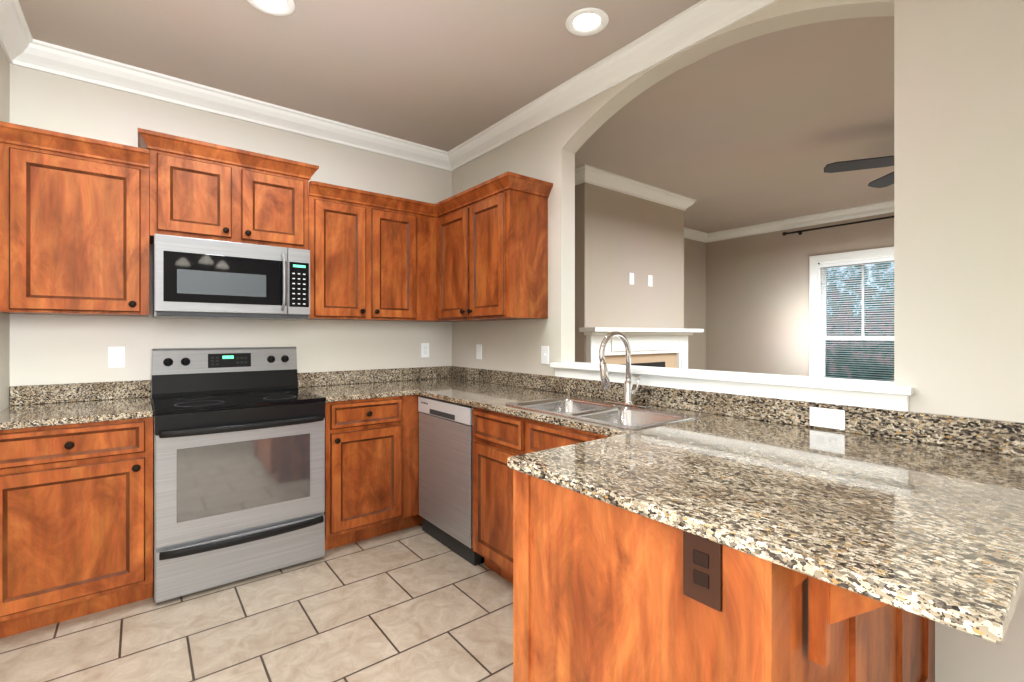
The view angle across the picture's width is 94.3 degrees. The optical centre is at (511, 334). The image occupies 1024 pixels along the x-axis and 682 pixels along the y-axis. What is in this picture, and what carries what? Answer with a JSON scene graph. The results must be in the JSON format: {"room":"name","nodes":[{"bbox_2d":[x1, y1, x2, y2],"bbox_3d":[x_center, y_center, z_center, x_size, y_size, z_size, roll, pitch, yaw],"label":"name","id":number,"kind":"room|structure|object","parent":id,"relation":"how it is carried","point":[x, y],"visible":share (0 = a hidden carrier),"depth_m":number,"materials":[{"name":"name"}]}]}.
{"room":"kitchen","nodes":[
{"label":"kitchen","id":0,"kind":"room"},
{"bbox_2d":[0,45,9,410],"bbox_3d":[-0.679,-0.105,-0.073,0.120,2.750,6.160,0,0,-38],"label":"wall","id":1,"kind":"structure","parent":0,"point":[4,317],"depth_m":2.30,"materials":[{"name":"paint"}]},
{"bbox_2d":[0,0,35,69],"bbox_3d":[-0.630,-1.423,0.040,0.095,0.115,6.040,0,0,-38],"label":"crown molding","id":2,"kind":"structure","parent":1,"relation":"attached to","point":[17,43],"depth_m":2.26,"materials":[{"name":"white wood"}]},
{"bbox_2d":[10,64,451,400],"bbox_3d":[-1.657,-0.105,3.363,2.810,2.750,0.460,0,0,-38],"label":"wall","id":3,"kind":"structure","parent":0,"point":[55,349],"depth_m":2.85,"materials":[{"name":"paint"}]},
{"bbox_2d":[0,121,148,316],"bbox_3d":[-2.196,-0.530,2.419,0.553,0.850,0.359,0,0,-38],"label":"upper cabinet","id":4,"kind":"object","parent":3,"relation":"attached to","point":[74,224],"visible":1,"depth_m":2.30,"materials":[{"name":"brown wood"}]},
{"bbox_2d":[108,347,124,367],"bbox_3d":[-2.199,0.124,2.642,0.072,0.116,0.008,0,0,-38],"label":"outlet","id":5,"kind":"object","parent":3,"relation":"attached to","point":[116,357],"visible":1,"depth_m":2.64,"materials":[{"name":"white plastic"}]},
{"bbox_2d":[138,128,318,249],"bbox_3d":[-1.665,-0.788,2.834,0.891,0.533,0.359,0,0,-38],"label":"upper cabinet","id":6,"kind":"object","parent":3,"relation":"attached to","point":[203,190],"visible":0.96,"depth_m":2.68,"materials":[{"name":"brown wood"}]},
{"bbox_2d":[153,234,309,319],"bbox_3d":[-1.633,-0.308,2.797,0.762,0.421,0.456,0,0,-38],"label":"over-the-range microwave","id":7,"kind":"object","parent":6,"relation":"attached to","point":[196,278],"visible":1,"depth_m":2.63,"materials":[{"name":"silver metal"}]},
{"bbox_2d":[36,40,447,169],"bbox_3d":[-1.482,-1.423,3.147,2.340,0.115,0.095,0,0,-38],"label":"crown molding","id":8,"kind":"structure","parent":3,"relation":"attached to","point":[50,58],"depth_m":2.90,"materials":[{"name":"white wood"}]},
{"bbox_2d":[303,180,434,321],"bbox_3d":[-1.021,-0.530,3.338,0.840,0.850,0.359,0,0,-38],"label":"upper cabinet","id":9,"kind":"object","parent":3,"relation":"attached to","point":[372,255],"depth_m":3.21,"materials":[{"name":"brown wood"}]},
{"bbox_2d":[421,343,428,357],"bbox_3d":[-0.697,0.123,3.816,0.072,0.116,0.008,0,0,-38],"label":"electrical outlet","id":10,"kind":"object","parent":3,"relation":"attached to","point":[424,349],"visible":1,"depth_m":3.81,"materials":[{"name":"white plastic"}]},
{"bbox_2d":[0,524,512,681],"bbox_3d":[2.032,1.295,2.337,7.360,0.050,6.620,0,0,-38],"label":"floor","id":11,"kind":"structure","parent":0,"point":[417,603],"depth_m":2.04,"materials":[{"name":"tile"}]},
{"bbox_2d":[0,417,152,637],"bbox_3d":[-2.088,0.829,2.289,0.564,0.883,0.661,0,0,-38],"label":"base cabinet","id":12,"kind":"object","parent":11,"relation":"on","point":[76,520],"visible":1,"depth_m":2.07,"materials":[{"name":"brown wood"}]},
{"bbox_2d":[0,380,152,429],"bbox_3d":[-2.103,0.322,2.309,0.564,0.128,0.648,0,0,-38],"label":"countertop","id":13,"kind":"structure","parent":12,"relation":"on","point":[30,406],"depth_m":2.39,"materials":[{"name":"stone"}]},
{"bbox_2d":[152,347,325,602],"bbox_3d":[-1.545,0.675,2.687,0.778,1.190,0.728,0,0,-38],"label":"range","id":14,"kind":"object","parent":11,"relation":"on","point":[239,463],"visible":1,"depth_m":2.47,"materials":[{"name":"silver metal"}]},
{"bbox_2d":[324,395,421,549],"bbox_3d":[-0.766,0.829,3.322,1.212,0.883,0.661,0,0,-38],"label":"base cabinet","id":15,"kind":"object","parent":11,"relation":"on","point":[371,467],"visible":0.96,"depth_m":2.89,"materials":[{"name":"brown wood"}]},
{"bbox_2d":[297,366,1023,643],"bbox_3d":[0.047,0.322,2.275,1.220,0.128,3.348,0,0,-38],"label":"countertop","id":16,"kind":"structure","parent":15,"relation":"on","point":[919,514],"depth_m":1.19,"materials":[{"name":"stone"}]},
{"bbox_2d":[505,396,708,429],"bbox_3d":[0.416,0.449,2.261,0.536,0.195,0.826,0,0,-38],"label":"sink","id":17,"kind":"object","parent":16,"relation":"in","point":[597,410],"visible":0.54,"depth_m":2.28,"materials":[{"name":"silver metal"}]},
{"bbox_2d":[599,331,652,407],"bbox_3d":[0.514,0.167,2.337,0.242,0.368,0.250,0,0,-38],"label":"faucet","id":18,"kind":"object","parent":16,"relation":"on","point":[629,391],"visible":1,"depth_m":2.35,"materials":[{"name":"silver metal"}]},
{"bbox_2d":[810,407,844,429],"bbox_3d":[1.178,0.312,1.778,0.008,0.072,0.116,0,0,-38],"label":"electrical outlet","id":19,"kind":"object","parent":16,"relation":"attached to","point":[828,418],"visible":1,"depth_m":1.77,"materials":[{"name":"white plastic"}]},
{"bbox_2d":[418,396,484,565],"bbox_3d":[-0.180,0.828,3.013,0.605,0.876,0.614,0,0,-38],"label":"dishwasher","id":20,"kind":"object","parent":11,"relation":"on","point":[446,471],"visible":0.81,"depth_m":2.78,"materials":[{"name":"silver metal"}]},
{"bbox_2d":[473,407,609,583],"bbox_3d":[0.342,0.829,2.337,0.679,0.883,1.058,0,0,-38],"label":"base cabinet","id":21,"kind":"object","parent":11,"relation":"on","point":[499,439],"visible":0.12,"depth_m":2.37,"materials":[{"name":"brown wood"}]},
{"bbox_2d":[513,469,934,681],"bbox_3d":[0.755,0.829,1.398,1.184,0.883,0.927,0,0,-38],"label":"base cabinet","id":22,"kind":"object","parent":11,"relation":"on","point":[599,595],"visible":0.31,"depth_m":1.09,"materials":[{"name":"brown wood"}]},
{"bbox_2d":[683,531,721,611],"bbox_3d":[0.371,0.458,0.931,0.008,0.135,0.080,0,0,-38],"label":"electrical outlet","id":23,"kind":"object","parent":22,"relation":"attached to","point":[702,569],"visible":0.85,"depth_m":0.93,"materials":[{"name":"brown plastic"}]},
{"bbox_2d":[19,0,893,232],"bbox_3d":[2.032,-1.530,2.337,7.360,0.100,6.620,0,0,-38],"label":"ceiling","id":24,"kind":"structure","parent":0,"point":[765,128],"depth_m":2.72,"materials":[{"name":"paint"}]},
{"bbox_2d":[247,0,295,15],"bbox_3d":[-1.068,-1.476,2.097,0.204,0.008,0.204,0,0,-38],"label":"recessed light","id":25,"kind":"object","parent":24,"relation":"in","point":[279,7],"visible":1,"depth_m":2.14,"materials":[{"name":"white"}]},
{"bbox_2d":[565,7,608,35],"bbox_3d":[0.354,-1.476,2.243,0.204,0.008,0.204,0,0,-38],"label":"recessed light","id":26,"kind":"object","parent":24,"relation":"in","point":[588,21],"visible":1,"depth_m":2.24,"materials":[{"name":"white plastic"}]},
{"bbox_2d":[824,156,893,187],"bbox_3d":[2.975,-1.321,3.229,1.336,0.318,1.319,0,0,-38],"label":"ceiling fan","id":27,"kind":"object","parent":24,"relation":"hanging from","point":[868,163],"visible":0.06,"depth_m":3.47,"materials":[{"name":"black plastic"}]},
{"bbox_2d":[575,182,683,361],"bbox_3d":[1.013,-0.105,5.062,1.570,2.750,0.830,0,0,-38],"label":"wall","id":28,"kind":"structure","parent":0,"point":[619,237],"depth_m":4.59,"materials":[{"name":"paint"}]},
{"bbox_2d":[575,167,578,184],"bbox_3d":[0.391,-1.423,4.506,0.095,0.115,0.720,0,0,-38],"label":"crown molding","id":29,"kind":"structure","parent":28,"relation":"attached to","point":[577,168],"depth_m":4.25,"materials":[{"name":"white wood"}]},
{"bbox_2d":[629,273,633,284],"bbox_3d":[1.175,-0.550,4.652,0.072,0.116,0.014,0,0,-38],"label":"light switch","id":30,"kind":"object","parent":28,"relation":"attached to","point":[631,278],"visible":1,"depth_m":4.65,"materials":[{"name":"white plastic"}]},
{"bbox_2d":[579,164,696,210],"bbox_3d":[1.298,-1.423,4.697,1.760,0.115,0.095,0,0,-38],"label":"crown molding","id":31,"kind":"structure","parent":28,"relation":"attached to","point":[589,174],"depth_m":4.58,"materials":[{"name":"white wood"}]},
{"bbox_2d":[579,327,703,368],"bbox_3d":[1.329,0.603,4.659,1.720,1.335,0.190,0,0,-38],"label":"fireplace mantel","id":32,"kind":"object","parent":28,"relation":"attached to","point":[660,347],"visible":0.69,"depth_m":4.67,"materials":[{"name":"white wood"}]},
{"bbox_2d":[648,275,652,286],"bbox_3d":[1.411,-0.550,4.837,0.072,0.116,0.014,0,0,-38],"label":"light switch","id":33,"kind":"object","parent":28,"relation":"attached to","point":[650,280],"visible":1,"depth_m":4.84,"materials":[{"name":"white plastic"}]},
{"bbox_2d":[684,238,705,369],"bbox_3d":[1.139,-0.105,5.763,4.550,2.750,0.120,0,0,-38],"label":"wall","id":34,"kind":"structure","parent":0,"point":[694,284],"depth_m":6.87,"materials":[{"name":"paint"}]},
{"bbox_2d":[684,227,710,241],"bbox_3d":[2.111,-1.423,6.385,1.790,0.115,0.095,0,0,-38],"label":"crown molding","id":35,"kind":"structure","parent":34,"relation":"attached to","point":[692,234],"depth_m":6.79,"materials":[{"name":"white"}]},
{"bbox_2d":[452,0,1023,681],"bbox_3d":[1.404,-0.105,1.630,0.120,2.750,6.040,0,0,-38],"label":"wall","id":36,"kind":"structure","parent":0,"point":[958,206],"depth_m":1.55,"materials":[{"name":"paint"}]},
{"bbox_2d":[476,344,481,359],"bbox_3d":[-0.256,0.130,3.645,0.014,0.116,0.072,0,0,-38],"label":"light switch","id":37,"kind":"object","parent":36,"relation":"attached to","point":[478,351],"visible":1,"depth_m":3.64,"materials":[{"name":"white plastic"}]},
{"bbox_2d":[435,171,552,321],"bbox_3d":[-0.263,-0.530,3.372,0.359,0.850,1.238,0,0,-38],"label":"upper cabinet","id":38,"kind":"object","parent":36,"relation":"attached to","point":[478,252],"depth_m":3.00,"materials":[{"name":"brown wood"}]},
{"bbox_2d":[541,346,548,363],"bbox_3d":[0.209,0.130,3.050,0.014,0.116,0.072,0,0,-38],"label":"light switch","id":39,"kind":"object","parent":36,"relation":"attached to","point":[544,354],"visible":1,"depth_m":3.04,"materials":[{"name":"white plastic"}]},
{"bbox_2d":[444,0,777,171],"bbox_3d":[1.319,-1.423,1.563,0.095,0.115,6.040,0,0,-38],"label":"crown molding","id":40,"kind":"structure","parent":36,"relation":"attached to","point":[701,20],"depth_m":2.53,"materials":[{"name":"white wood"}]},
{"bbox_2d":[550,362,914,410],"bbox_3d":[0.859,0.220,2.327,0.210,0.091,1.760,0,0,-38],"label":"trim","id":41,"kind":"structure","parent":36,"relation":"attached to","point":[889,395],"depth_m":1.98,"materials":[{"name":"white wood"}]},
{"bbox_2d":[706,212,893,375],"bbox_3d":[4.885,-0.105,4.565,0.120,2.750,6.620,0,0,-38],"label":"wall","id":42,"kind":"structure","parent":0,"point":[757,303],"depth_m":6.34,"materials":[{"name":"paint"}]},
{"bbox_2d":[705,200,893,242],"bbox_3d":[4.801,-1.423,4.499,0.095,0.115,6.380,0,0,-38],"label":"crown molding","id":43,"kind":"structure","parent":42,"relation":"attached to","point":[887,206],"depth_m":5.91,"materials":[{"name":"white wood"}]},
{"bbox_2d":[782,216,893,235],"bbox_3d":[4.058,-1.296,5.445,0.098,0.055,1.784,0,0,-38],"label":"curtain rod","id":44,"kind":"object","parent":42,"relation":"attached to","point":[787,233],"visible":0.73,"depth_m":5.66,"materials":[{"name":"black metal"}]},
{"bbox_2d":[809,247,893,381],"bbox_3d":[4.088,-0.005,5.554,0.154,1.950,1.100,0,0,-38],"label":"window","id":45,"kind":"structure","parent":42,"relation":"in","point":[817,353],"depth_m":5.67,"materials":[{"name":"white"}]},
{"bbox_2d":[820,257,893,380],"bbox_3d":[4.075,-0.011,5.545,0.036,1.714,0.836,0,0,-38],"label":"window blinds","id":46,"kind":"object","parent":45,"relation":"attached to","point":[860,262],"visible":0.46,"depth_m":5.57,"materials":[{"name":"white"}]}
]}

